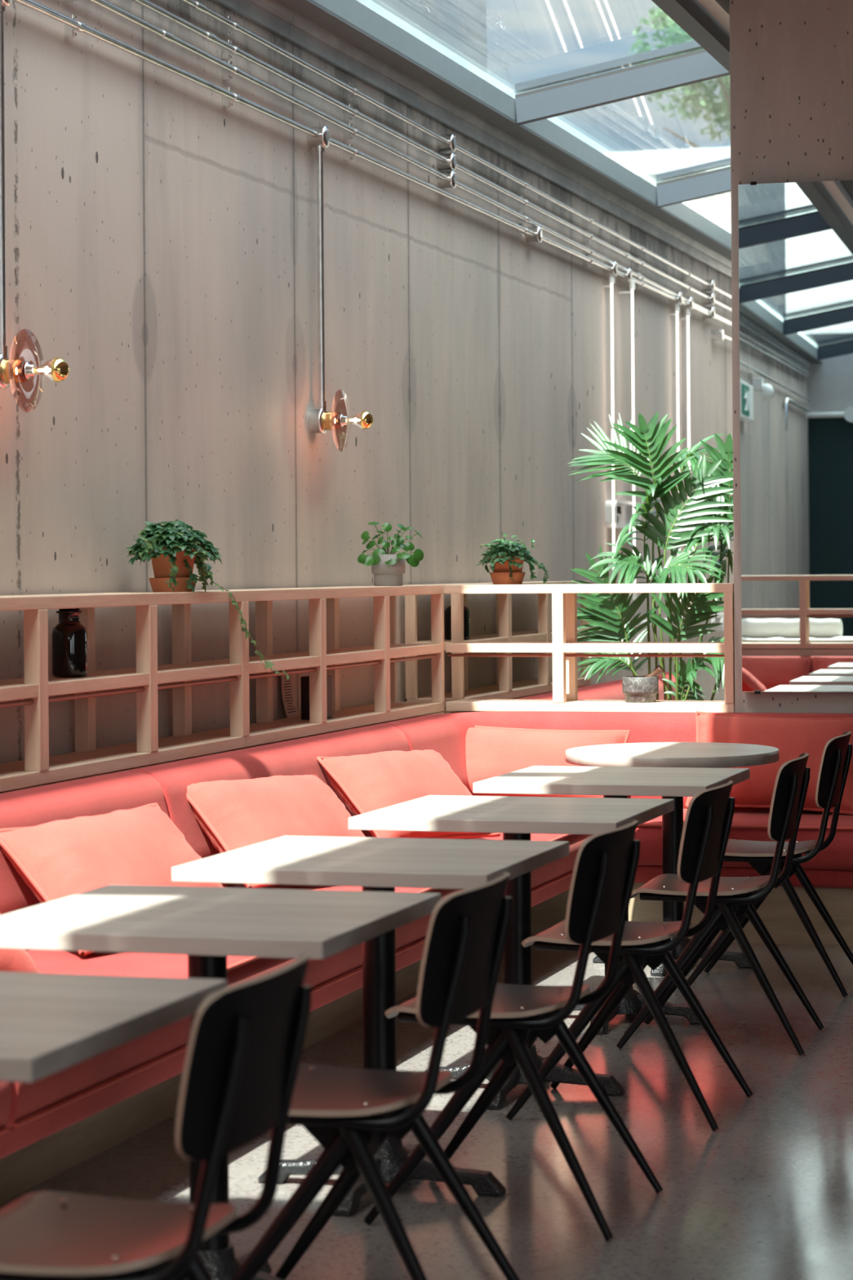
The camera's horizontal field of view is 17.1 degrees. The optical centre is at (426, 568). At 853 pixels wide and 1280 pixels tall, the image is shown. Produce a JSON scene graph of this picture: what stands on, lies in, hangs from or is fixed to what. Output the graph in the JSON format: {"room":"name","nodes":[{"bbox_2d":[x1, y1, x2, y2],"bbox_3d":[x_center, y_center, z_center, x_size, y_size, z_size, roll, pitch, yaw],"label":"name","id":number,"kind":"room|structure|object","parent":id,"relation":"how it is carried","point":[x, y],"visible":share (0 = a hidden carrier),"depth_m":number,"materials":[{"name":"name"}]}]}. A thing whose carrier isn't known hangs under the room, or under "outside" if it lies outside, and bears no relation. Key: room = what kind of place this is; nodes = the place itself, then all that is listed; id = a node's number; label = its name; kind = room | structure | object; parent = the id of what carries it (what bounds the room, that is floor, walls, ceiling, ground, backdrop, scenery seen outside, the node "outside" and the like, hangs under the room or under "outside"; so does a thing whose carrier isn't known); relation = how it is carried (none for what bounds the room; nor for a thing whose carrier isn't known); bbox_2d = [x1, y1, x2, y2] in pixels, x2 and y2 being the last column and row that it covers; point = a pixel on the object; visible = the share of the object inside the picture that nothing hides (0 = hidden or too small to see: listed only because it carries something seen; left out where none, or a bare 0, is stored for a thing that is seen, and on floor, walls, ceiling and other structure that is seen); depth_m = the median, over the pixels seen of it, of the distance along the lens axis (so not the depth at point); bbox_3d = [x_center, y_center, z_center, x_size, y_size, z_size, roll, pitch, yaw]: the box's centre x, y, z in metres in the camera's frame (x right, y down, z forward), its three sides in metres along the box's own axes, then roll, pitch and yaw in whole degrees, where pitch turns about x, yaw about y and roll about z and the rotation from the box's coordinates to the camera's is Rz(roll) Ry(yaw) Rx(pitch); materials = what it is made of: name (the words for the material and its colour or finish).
{"room":"cafe","nodes":[
{"label":"cafe","id":0,"kind":"room"},
{"bbox_2d":[0,0,733,764],"bbox_3d":[-1.470,-0.281,7.756,0.300,3.360,28.350,0,0,16],"label":"wall","id":1,"kind":"structure","parent":0,"point":[162,237],"depth_m":10.36,"materials":[{"name":"concrete"}]},
{"bbox_2d":[0,337,69,412],"bbox_3d":[-1.137,-0.557,7.983,0.228,0.236,0.202,0,0,-22],"label":"wall lamp","id":2,"kind":"object","parent":1,"relation":"attached to","point":[12,371],"visible":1,"depth_m":7.96,"materials":[{"name":"metal"}]},
{"bbox_2d":[0,358,27,383],"bbox_3d":[-1.161,-0.557,7.990,0.061,0.072,0.077,0,0,16],"label":"socket","id":3,"kind":"object","parent":2,"relation":"attached to","point":[19,366],"depth_m":7.96,"materials":[{"name":"gold metal"}]},
{"bbox_2d":[307,392,373,448],"bbox_3d":[-0.333,-0.559,10.712,0.228,0.236,0.202,0,0,-22],"label":"wall lamp","id":4,"kind":"object","parent":1,"relation":"attached to","point":[319,421],"visible":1,"depth_m":10.69,"materials":[{"name":"metal"}]},
{"bbox_2d":[321,411,341,430],"bbox_3d":[-0.357,-0.559,10.719,0.061,0.072,0.077,0,0,16],"label":"socket","id":5,"kind":"object","parent":4,"relation":"attached to","point":[326,415],"depth_m":10.69,"materials":[{"name":"gold metal"}]},
{"bbox_2d":[0,0,732,326],"bbox_3d":[-1.553,-1.628,6.839,0.078,0.086,25.550,0,0,16],"label":"conduit","id":6,"kind":"object","parent":1,"relation":"attached to","point":[317,135],"visible":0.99,"depth_m":10.71,"materials":[{"name":"metal"}]},
{"bbox_2d":[0,3,8,359],"bbox_3d":[-1.204,-1.095,7.999,0.035,1.015,0.035,0,0,16],"label":"conduit","id":7,"kind":"object","parent":6,"relation":"attached to","point":[3,348],"visible":1,"depth_m":7.99,"materials":[{"name":"metal"}]},
{"bbox_2d":[315,145,326,411],"bbox_3d":[-0.400,-1.101,10.728,0.035,1.015,0.035,0,0,16],"label":"conduit","id":8,"kind":"object","parent":6,"relation":"attached to","point":[319,149],"visible":1,"depth_m":10.72,"materials":[{"name":"metal"}]},
{"bbox_2d":[63,0,732,323],"bbox_3d":[-1.328,-1.749,7.607,0.078,0.312,27.150,0,0,16],"label":"conduit","id":9,"kind":"object","parent":1,"relation":"attached to","point":[447,179],"visible":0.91,"depth_m":11.13,"materials":[{"name":"metal"}]},
{"bbox_2d":[131,0,732,312],"bbox_3d":[-1.329,-1.814,7.607,0.078,0.262,27.150,0,0,16],"label":"conduit","id":10,"kind":"object","parent":1,"relation":"attached to","point":[445,162],"visible":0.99,"depth_m":11.71,"materials":[{"name":"metal"}]},
{"bbox_2d":[179,0,731,299],"bbox_3d":[-1.329,-1.897,7.607,0.078,0.256,27.150,0,0,16],"label":"conduit","id":11,"kind":"object","parent":1,"relation":"attached to","point":[446,142],"visible":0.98,"depth_m":12.16,"materials":[{"name":"metal"}]},
{"bbox_2d":[213,0,731,278],"bbox_3d":[-1.392,-2.008,7.729,0.190,0.108,27.946,0,0,16],"label":"trim","id":12,"kind":"structure","parent":1,"relation":"attached to","point":[272,15],"depth_m":12.51,"materials":[{"name":"metal"}]},
{"bbox_2d":[274,0,731,260],"bbox_3d":[-1.315,-2.058,7.707,0.250,0.013,27.950,0,0,16],"label":"trim","id":13,"kind":"structure","parent":1,"relation":"attached to","point":[310,10],"depth_m":12.69,"materials":[{"name":"metal"}]},
{"bbox_2d":[603,274,614,599],"bbox_3d":[1.011,-0.720,15.547,0.062,1.800,0.034,0,0,16],"label":"tube","id":14,"kind":"object","parent":1,"relation":"attached to","point":[611,277],"visible":0.54,"depth_m":15.54,"materials":[{"name":"white plastic"}]},
{"bbox_2d":[605,500,641,528],"bbox_3d":[1.104,-0.300,15.854,0.062,0.152,0.650,0,0,16],"label":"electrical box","id":15,"kind":"object","parent":1,"relation":"attached to","point":[623,509],"visible":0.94,"depth_m":15.76,"materials":[{"name":"white plastic"}]},
{"bbox_2d":[617,279,637,599],"bbox_3d":[1.132,-0.721,15.897,0.097,1.800,0.034,0,0,16],"label":"tube","id":16,"kind":"object","parent":1,"relation":"attached to","point":[632,283],"visible":0.62,"depth_m":15.88,"materials":[{"name":"white plastic"}]},
{"bbox_2d":[670,303,680,617],"bbox_3d":[1.526,-0.648,17.292,0.062,1.950,0.034,0,0,16],"label":"tube","id":17,"kind":"object","parent":1,"relation":"attached to","point":[677,306],"visible":0.47,"depth_m":17.29,"materials":[{"name":"white plastic"}]},
{"bbox_2d":[627,612,724,631],"bbox_3d":[1.706,0.352,17.846,0.080,0.117,5.200,0,0,16],"label":"conduit","id":18,"kind":"object","parent":1,"relation":"attached to","point":[720,619],"visible":0.34,"depth_m":18.51,"materials":[{"name":"white plastic"}]},
{"bbox_2d":[680,308,691,608],"bbox_3d":[1.622,-0.649,17.619,0.062,1.950,0.034,0,0,16],"label":"tube","id":19,"kind":"object","parent":1,"relation":"attached to","point":[687,310],"visible":0.58,"depth_m":17.61,"materials":[{"name":"white plastic"}]},
{"bbox_2d":[711,328,732,342],"bbox_3d":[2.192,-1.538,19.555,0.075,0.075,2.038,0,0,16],"label":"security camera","id":20,"kind":"object","parent":1,"relation":"attached to","point":[716,334],"visible":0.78,"depth_m":18.59,"materials":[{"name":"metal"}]},
{"bbox_2d":[0,942,852,1279],"bbox_3d":[1.925,1.474,6.760,7.350,0.200,28.350,0,0,16],"label":"floor","id":21,"kind":"structure","parent":0,"point":[766,1193],"depth_m":6.60,"materials":[{"name":"concrete"}]},
{"bbox_2d":[0,971,227,1082],"bbox_3d":[-0.748,1.019,4.158,0.704,0.750,0.735,0,0,16],"label":"dining table","id":22,"kind":"object","parent":21,"relation":"on","point":[51,1023],"visible":0.85,"depth_m":4.11,"materials":[{"name":"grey wood"}]},
{"bbox_2d":[0,953,311,1279],"bbox_3d":[-0.439,0.975,3.989,0.544,0.836,0.480,0,0,15],"label":"dining chair","id":23,"kind":"object","parent":21,"relation":"on","point":[246,1044],"visible":1,"depth_m":3.90,"materials":[{"name":"paint"}]},
{"bbox_2d":[0,884,441,1279],"bbox_3d":[-0.409,1.016,5.309,0.704,0.750,0.735,0,0,16],"label":"dining table","id":24,"kind":"object","parent":21,"relation":"on","point":[204,924],"visible":0.63,"depth_m":5.23,"materials":[{"name":"grey wood"}]},
{"bbox_2d":[171,835,569,1217],"bbox_3d":[-0.105,1.014,6.340,0.704,0.750,0.735,0,0,16],"label":"dining table","id":25,"kind":"object","parent":21,"relation":"on","point":[371,864],"visible":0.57,"depth_m":6.28,"materials":[{"name":"grey wood"}]},
{"bbox_2d":[231,871,519,1279],"bbox_3d":[-0.119,0.973,5.072,0.544,0.836,0.480,0,0,16],"label":"dining chair","id":26,"kind":"object","parent":21,"relation":"on","point":[351,1113],"visible":0.89,"depth_m":4.93,"materials":[{"name":"paint"}]},
{"bbox_2d":[0,711,852,1203],"bbox_3d":[0.798,0.975,7.179,4.340,0.814,8.380,0,0,16],"label":"banquette","id":27,"kind":"object","parent":21,"relation":"on","point":[55,1122],"visible":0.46,"depth_m":8.19,"materials":[{"name":"red fabric"}]},
{"bbox_2d":[0,1080,11,1128],"bbox_3d":[-1.413,1.031,4.677,0.662,0.165,2.030,0,0,16],"label":"seat cushion","id":28,"kind":"object","parent":27,"relation":"on","point":[5,1086],"depth_m":5.52,"materials":[{"name":"red fabric"}]},
{"bbox_2d":[0,912,39,973],"bbox_3d":[-1.130,0.782,6.037,0.314,0.308,0.632,0,0,37],"label":"throw pillow","id":29,"kind":"object","parent":27,"relation":"on","point":[11,959],"visible":0.26,"depth_m":6.12,"materials":[{"name":"fabric"}]},
{"bbox_2d":[0,770,168,951],"bbox_3d":[-1.129,0.789,6.933,0.255,0.414,2.460,0,0,16],"label":"cushion","id":30,"kind":"object","parent":27,"relation":"on","point":[102,794],"depth_m":7.48,"materials":[{"name":"red fabric"}]},
{"bbox_2d":[0,802,223,955],"bbox_3d":[-0.775,0.780,7.174,0.316,0.317,0.640,0,0,35],"label":"throw pillow","id":31,"kind":"object","parent":27,"relation":"on","point":[59,859],"visible":0.56,"depth_m":7.05,"materials":[{"name":"fabric"}]},
{"bbox_2d":[0,591,246,793],"bbox_3d":[-1.048,0.363,8.125,0.252,0.575,2.393,0,0,16],"label":"open shelf","id":32,"kind":"object","parent":27,"relation":"on","point":[37,769],"visible":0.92,"depth_m":8.45,"materials":[{"name":"brown wood"}]},
{"bbox_2d":[51,608,88,677],"bbox_3d":[-1.028,0.209,8.159,0.106,0.209,0.102,0,0,16],"label":"bottle","id":33,"kind":"object","parent":32,"relation":"on","point":[69,642],"visible":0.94,"depth_m":8.12,"materials":[{"name":"brown glass"}]},
{"bbox_2d":[124,519,292,679],"bbox_3d":[-0.730,0.113,9.147,0.311,0.535,1.056,0,0,14],"label":"potted plant","id":34,"kind":"object","parent":32,"relation":"on","point":[173,564],"visible":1,"depth_m":8.83,"materials":[{"name":"green plant"}]},
{"bbox_2d":[5,942,362,1128],"bbox_3d":[-0.782,1.026,6.816,0.662,0.165,2.430,0,0,16],"label":"seat cushion","id":35,"kind":"object","parent":27,"relation":"on","point":[30,1104],"depth_m":6.42,"materials":[{"name":"red fabric"}]},
{"bbox_2d":[128,724,409,887],"bbox_3d":[-0.439,0.784,9.274,0.255,0.414,2.420,0,0,16],"label":"cushion","id":36,"kind":"object","parent":27,"relation":"on","point":[297,757],"depth_m":8.93,"materials":[{"name":"red fabric"}]},
{"bbox_2d":[186,774,365,888],"bbox_3d":[-0.426,0.778,8.421,0.316,0.313,0.638,0,0,38],"label":"throw pillow","id":37,"kind":"object","parent":27,"relation":"on","point":[236,814],"visible":0.7,"depth_m":8.29,"materials":[{"name":"fabric"}]},
{"bbox_2d":[187,585,444,748],"bbox_3d":[-0.379,0.358,10.396,0.252,0.575,2.340,0,0,16],"label":"open shelf","id":38,"kind":"object","parent":27,"relation":"on","point":[324,657],"visible":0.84,"depth_m":10.19,"materials":[{"name":"brown wood"}]},
{"bbox_2d":[280,670,299,717],"bbox_3d":[-0.501,0.461,10.412,0.023,0.170,0.136,0,0,16],"label":"menu sheet","id":39,"kind":"object","parent":38,"relation":"on","point":[287,689],"visible":0.97,"depth_m":10.41,"materials":[{"name":"paper"}]},
{"bbox_2d":[284,677,296,712],"bbox_3d":[-0.502,0.466,10.412,0.018,0.125,0.098,0,0,16],"label":"print","id":40,"kind":"object","parent":39,"relation":"attached to","point":[290,704],"depth_m":10.42},
{"bbox_2d":[300,675,332,719],"bbox_3d":[-0.399,0.469,10.267,0.084,0.155,0.110,0,0,16],"label":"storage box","id":41,"kind":"object","parent":38,"relation":"on","point":[304,681],"visible":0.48,"depth_m":10.22,"materials":[{"name":"black"}]},
{"bbox_2d":[357,521,423,586],"bbox_3d":[-0.136,-0.058,11.112,0.258,0.253,0.176,0,0,4],"label":"potted plant","id":42,"kind":"object","parent":38,"relation":"on","point":[388,570],"visible":1,"depth_m":11.07,"materials":[{"name":"green plant"}]},
{"bbox_2d":[315,749,500,839],"bbox_3d":[-0.057,0.773,9.560,0.311,0.312,0.636,0,0,38],"label":"throw pillow","id":43,"kind":"object","parent":27,"relation":"on","point":[370,782],"visible":0.62,"depth_m":9.41,"materials":[{"name":"fabric"}]},
{"bbox_2d":[230,832,592,951],"bbox_3d":[-0.059,1.021,9.272,0.662,0.165,2.690,0,0,16],"label":"seat cushion","id":44,"kind":"object","parent":27,"relation":"on","point":[410,936],"depth_m":9.54,"materials":[{"name":"red fabric"}]},
{"bbox_2d":[465,725,630,797],"bbox_3d":[0.412,0.775,11.046,0.752,0.330,0.234,0,0,20],"label":"throw pillow","id":45,"kind":"object","parent":27,"relation":"on","point":[491,752],"visible":0.39,"depth_m":10.99,"materials":[{"name":"fabric"}]},
{"bbox_2d":[444,582,734,713],"bbox_3d":[0.679,0.350,11.447,1.183,0.575,0.247,0,0,16],"label":"shelf","id":46,"kind":"object","parent":27,"relation":"on","point":[564,646],"visible":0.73,"depth_m":11.36,"materials":[{"name":"brown wood"}]},
{"bbox_2d":[476,533,549,584],"bbox_3d":[0.331,-0.039,11.531,0.253,0.208,0.278,0,0,-33],"label":"potted plant","id":47,"kind":"object","parent":46,"relation":"on","point":[506,570],"visible":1,"depth_m":11.49,"materials":[{"name":"green plant"}]},
{"bbox_2d":[622,675,658,702],"bbox_3d":[0.858,0.485,11.346,0.145,0.103,0.145,0,0,16],"label":"mortar","id":48,"kind":"object","parent":46,"relation":"on","point":[636,689],"visible":1,"depth_m":11.29,"materials":[{"name":"grey stone"}]},
{"bbox_2d":[646,664,664,676],"bbox_3d":[0.892,0.441,11.326,0.122,0.113,0.042,0,0,15],"label":"pestle","id":49,"kind":"object","parent":48,"relation":"in","point":[659,670],"visible":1,"depth_m":11.31,"materials":[{"name":"brown wood"}]},
{"bbox_2d":[377,711,852,810],"bbox_3d":[1.875,0.767,10.406,4.055,0.414,1.060,0,0,16],"label":"cushion","id":50,"kind":"object","parent":27,"relation":"on","point":[445,734],"depth_m":11.08,"materials":[{"name":"red fabric"}]},
{"bbox_2d":[634,808,852,870],"bbox_3d":[1.094,1.012,10.677,2.050,0.165,0.662,0,0,16],"label":"seat cushion","id":51,"kind":"object","parent":27,"relation":"on","point":[752,824],"depth_m":10.34,"materials":[{"name":"red fabric"}]},
{"bbox_2d":[685,711,852,814],"bbox_3d":[1.337,0.741,10.800,0.678,0.380,0.248,0,0,18],"label":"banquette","id":52,"kind":"object","parent":27,"relation":"on","point":[793,737],"visible":0.49,"depth_m":10.73,"materials":[{"name":"fabric"}]},
{"bbox_2d":[348,795,674,1110],"bbox_3d":[0.242,1.011,7.520,0.704,0.750,0.735,0,0,16],"label":"dining table","id":53,"kind":"object","parent":21,"relation":"on","point":[517,818],"visible":0.56,"depth_m":7.46,"materials":[{"name":"grey wood"}]},
{"bbox_2d":[364,819,662,1240],"bbox_3d":[0.192,0.970,6.127,0.544,0.836,0.480,0,0,18],"label":"dining chair","id":54,"kind":"object","parent":21,"relation":"on","point":[606,866],"visible":0.84,"depth_m":5.98,"materials":[{"name":"paint"}]},
{"bbox_2d":[514,671,688,700],"bbox_3d":[0.976,0.974,13.538,1.087,0.814,3.880,0,0,16],"label":"banquette","id":55,"kind":"object","parent":21,"relation":"on","point":[610,691],"visible":0.11,"depth_m":13.69,"materials":[{"name":"red fabric"}]},
{"bbox_2d":[404,581,591,713],"bbox_3d":[0.360,0.353,12.905,0.252,0.575,2.359,0,0,16],"label":"open shelf","id":56,"kind":"object","parent":55,"relation":"on","point":[505,688],"visible":0.49,"depth_m":12.47,"materials":[{"name":"brown wood"}]},
{"bbox_2d":[444,604,471,639],"bbox_3d":[0.132,0.202,12.117,0.111,0.206,0.110,0,0,16],"label":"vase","id":57,"kind":"object","parent":56,"relation":"on","point":[447,613],"visible":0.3,"depth_m":12.08,"materials":[{"name":"brown glass"}]},
{"bbox_2d":[472,765,750,1035],"bbox_3d":[0.582,1.009,8.671,0.704,0.750,0.735,0,0,16],"label":"dining table","id":58,"kind":"object","parent":21,"relation":"on","point":[615,782],"visible":0.47,"depth_m":8.53,"materials":[{"name":"grey wood"}]},
{"bbox_2d":[505,780,753,1131],"bbox_3d":[0.522,0.968,7.250,0.544,0.836,0.480,0,0,17],"label":"dining chair","id":59,"kind":"object","parent":21,"relation":"on","point":[709,815],"visible":0.84,"depth_m":7.10,"materials":[{"name":"paint"}]},
{"bbox_2d":[565,742,779,976],"bbox_3d":[0.859,1.007,9.861,0.736,0.750,0.868,0,0,16],"label":"round table","id":60,"kind":"object","parent":21,"relation":"on","point":[651,754],"visible":0.66,"depth_m":9.78,"materials":[{"name":"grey wood"}]},
{"bbox_2d":[616,752,824,1055],"bbox_3d":[0.864,0.965,8.302,0.544,0.836,0.480,0,0,15],"label":"dining chair","id":61,"kind":"object","parent":21,"relation":"on","point":[735,898],"visible":0.88,"depth_m":8.14,"materials":[{"name":"paint"}]},
{"bbox_2d":[687,731,852,997],"bbox_3d":[1.150,0.963,9.380,0.544,0.836,0.480,0,0,15],"label":"dining chair","id":62,"kind":"object","parent":21,"relation":"on","point":[837,754],"visible":0.81,"depth_m":9.22,"materials":[{"name":"paint"}]},
{"bbox_2d":[568,412,733,700],"bbox_3d":[1.132,0.334,12.872,0.920,2.092,0.999,0,0,16],"label":"potted palm","id":63,"kind":"object","parent":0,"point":[713,484],"visible":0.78,"depth_m":12.69,"materials":[{"name":"green plant"}]},
{"bbox_2d":[602,146,731,233],"bbox_3d":[3.559,-1.564,33.350,18.400,5.850,6.400,0,0,16],"label":"sky","id":64,"kind":"structure","parent":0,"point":[646,165],"depth_m":30.34,"materials":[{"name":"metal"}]},
{"bbox_2d":[729,0,852,713],"bbox_3d":[2.633,-1.084,10.898,2.893,3.295,0.300,0,0,16],"label":"wall","id":65,"kind":"structure","parent":0,"point":[791,61],"depth_m":11.11,"materials":[{"name":"concrete"}]},
{"bbox_2d":[737,179,852,693],"bbox_3d":[2.079,-0.518,10.885,1.753,2.008,0.020,0,0,15],"label":"wall mirror","id":66,"kind":"object","parent":65,"relation":"attached to","point":[796,238],"visible":1,"depth_m":11.05,"materials":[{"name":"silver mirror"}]},
{"label":"outside","id":67,"kind":"structure","parent":0,"visible":0},
{"bbox_3d":[14.325,1.456,48.585,80.000,0.250,58.700,0,0,16],"label":"ground","id":68,"kind":"structure","parent":67,"visible":0},
{"bbox_2d":[628,3,730,148],"bbox_3d":[4.448,-3.591,40.360,3.082,9.899,3.038,0,0,16],"label":"tree","id":69,"kind":"object","parent":68,"relation":"on","point":[691,96],"visible":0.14,"depth_m":40.38,"materials":[{"name":"green plant"}]},
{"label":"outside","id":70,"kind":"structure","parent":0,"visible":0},
{"bbox_2d":[356,0,487,81],"bbox_3d":[-5.847,-2.368,3.568,4.800,7.600,27.550,0,0,16],"label":"building","id":71,"kind":"structure","parent":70,"point":[456,29],"depth_m":15.34,"materials":[{"name":"stone"}]},
{"bbox_3d":[2.733,-2.658,6.513,5.600,0.150,28.350,0,0,16],"label":"ceiling","id":72,"kind":"structure","parent":0,"visible":0},
{"bbox_2d":[312,0,731,248],"bbox_3d":[-0.592,-2.317,7.498,1.540,0.522,28.000,0,0,16],"label":"frame","id":73,"kind":"structure","parent":72,"relation":"attached to","point":[707,22],"depth_m":12.97,"materials":[{"name":"metal"}]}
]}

